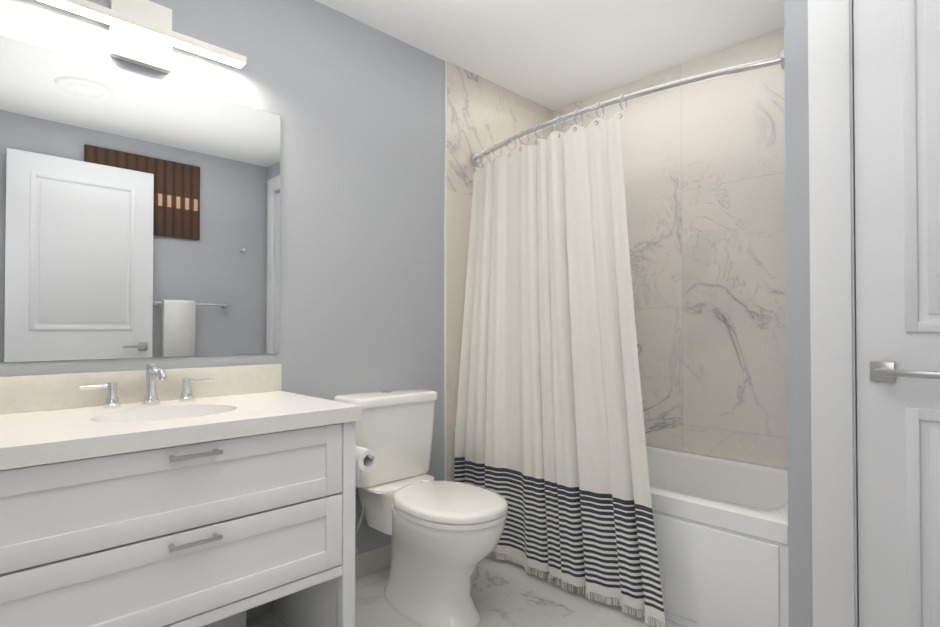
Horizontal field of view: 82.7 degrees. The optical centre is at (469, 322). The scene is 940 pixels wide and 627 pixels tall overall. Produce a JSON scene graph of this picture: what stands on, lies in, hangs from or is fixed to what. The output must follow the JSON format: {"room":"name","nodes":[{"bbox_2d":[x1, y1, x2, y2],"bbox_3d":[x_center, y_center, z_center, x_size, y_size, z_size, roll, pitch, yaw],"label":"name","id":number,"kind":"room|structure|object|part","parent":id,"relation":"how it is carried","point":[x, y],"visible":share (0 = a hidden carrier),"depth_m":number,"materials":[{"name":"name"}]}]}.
{"room":"bathroom","nodes":[
{"label":"bathroom","id":0,"kind":"room"},
{"bbox_2d":[0,0,443,618],"bbox_3d":[-1.090,-0.117,1.894,2.587,2.500,0.100,1,-1,-44],"label":"wall","id":1,"kind":"structure","parent":0,"point":[356,104],"depth_m":2.32,"materials":[{"name":"grey paint"}]},
{"bbox_2d":[0,35,280,361],"bbox_3d":[-1.127,-0.358,1.786,1.018,0.954,0.005,1,-1,-44],"label":"mirror","id":2,"kind":"object","parent":1,"relation":"attached to","point":[139,216],"visible":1,"depth_m":1.78,"materials":[{"name":"clear glass"}]},
{"bbox_2d":[38,0,245,73],"bbox_3d":[-1.087,-0.977,1.775,0.650,0.215,0.087,1,-1,-44],"label":"sconce","id":3,"kind":"object","parent":1,"relation":"attached to","point":[141,33],"visible":0.96,"depth_m":1.78,"materials":[{"name":"white"}]},
{"bbox_2d":[355,544,390,579],"bbox_3d":[-0.442,1.089,2.432,0.887,0.100,0.012,1,-1,-44],"label":"baseboard","id":4,"kind":"structure","parent":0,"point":[372,561],"depth_m":2.41,"materials":[{"name":"paint"}]},
{"bbox_2d":[246,551,685,626],"bbox_3d":[0.159,1.175,1.320,3.598,0.100,2.642,1,-1,-44],"label":"floor","id":5,"kind":"structure","parent":0,"point":[507,593],"depth_m":2.14,"materials":[{"name":"tile"}]},
{"bbox_2d":[0,363,377,626],"bbox_3d":[-0.881,0.631,1.587,1.081,0.995,0.610,1,-1,-44],"label":"bathroom vanity","id":6,"kind":"object","parent":5,"relation":"on","point":[152,495],"visible":1,"depth_m":1.42,"materials":[{"name":"white paint"}]},
{"bbox_2d":[0,364,281,413],"bbox_3d":[-1.114,0.214,1.777,1.005,0.106,0.020,1,-1,-44],"label":"backsplash","id":7,"kind":"structure","parent":6,"relation":"on","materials":[{"name":"stone"}]},
{"bbox_2d":[0,391,361,469],"bbox_3d":[-0.912,0.288,1.569,1.005,0.045,0.598,1,-1,-44],"label":"countertop","id":8,"kind":"structure","parent":6,"relation":"on","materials":[{"name":"stone"}]},
{"bbox_2d":[79,363,213,408],"bbox_3d":[-1.004,0.201,1.708,0.387,0.132,0.167,1,-1,-44],"label":"faucet","id":9,"kind":"object","parent":8,"relation":"on","point":[151,401],"depth_m":1.73,"materials":[{"name":"silver metal"}]},
{"bbox_2d":[334,388,507,626],"bbox_3d":[-0.178,0.720,2.167,0.444,0.832,0.764,1,-1,-44],"label":"toilet","id":10,"kind":"object","parent":5,"relation":"on","point":[446,536],"visible":0.94,"depth_m":2.06,"materials":[{"name":"white ceramic"}]},
{"bbox_2d":[617,445,788,626],"bbox_3d":[0.785,0.904,2.557,0.774,0.474,1.525,1,-1,-44],"label":"bathtub","id":11,"kind":"object","parent":5,"relation":"on","point":[721,529],"visible":0.27,"depth_m":1.96,"materials":[{"name":"white ceramic"}]},
{"bbox_2d":[446,61,552,480],"bbox_3d":[0.201,-0.102,3.146,1.010,2.500,0.108,1,-1,-44],"label":"wall","id":12,"kind":"structure","parent":0,"point":[483,114],"depth_m":2.85,"materials":[{"name":"stone"}]},
{"bbox_2d":[444,60,446,480],"bbox_3d":[-0.127,-0.106,2.755,0.006,2.500,0.011,1,-1,-44],"label":"trim","id":13,"kind":"structure","parent":12,"relation":"attached to","point":[445,238],"depth_m":2.75,"materials":[{"name":"white paint"}]},
{"bbox_2d":[315,0,783,110],"bbox_3d":[0.159,-1.424,1.353,3.598,0.100,2.642,1,-1,-44],"label":"ceiling","id":14,"kind":"structure","parent":0,"point":[552,55],"depth_m":2.52,"materials":[{"name":"white paint"}]},
{"bbox_2d":[553,27,787,468],"bbox_3d":[1.449,-0.110,2.518,0.100,2.500,2.534,1,-1,-44],"label":"wall","id":15,"kind":"structure","parent":0,"point":[704,177],"depth_m":2.69,"materials":[{"name":"stone"}]},
{"bbox_2d":[784,0,812,626],"bbox_3d":[1.628,-0.120,1.691,0.798,2.500,0.901,1,-1,-44],"label":"wall","id":16,"kind":"structure","parent":0,"point":[798,322],"depth_m":1.71,"materials":[{"name":"grey paint"}]},
{"bbox_2d":[455,50,784,626],"bbox_3d":[0.499,0.095,2.287,0.232,2.035,1.538,1,-1,-44],"label":"shower curtain","id":17,"kind":"object","parent":16,"relation":"attached to","point":[550,443],"visible":0.96,"depth_m":2.28,"materials":[{"name":"white fabric"}]},
{"bbox_2d":[808,0,858,626],"bbox_3d":[1.386,-0.061,1.427,0.116,2.375,0.801,1,-1,-44],"label":"door frame","id":18,"kind":"structure","parent":16,"relation":"attached to","point":[832,416],"depth_m":1.63,"materials":[{"name":"white paint"}]},
{"bbox_2d":[853,0,939,626],"bbox_3d":[1.349,-0.001,1.392,0.095,2.235,0.568,1,-1,-44],"label":"closet door","id":19,"kind":"structure","parent":16,"relation":"in","point":[897,128],"depth_m":1.53,"materials":[{"name":"white paint"}]},
{"bbox_3d":[1.218,0.143,1.499,0.060,0.058,0.164,1,-1,-44],"label":"handle","id":20,"kind":"part","parent":19,"relation":"part of","materials":[{"name":"silver metal"}]}
]}

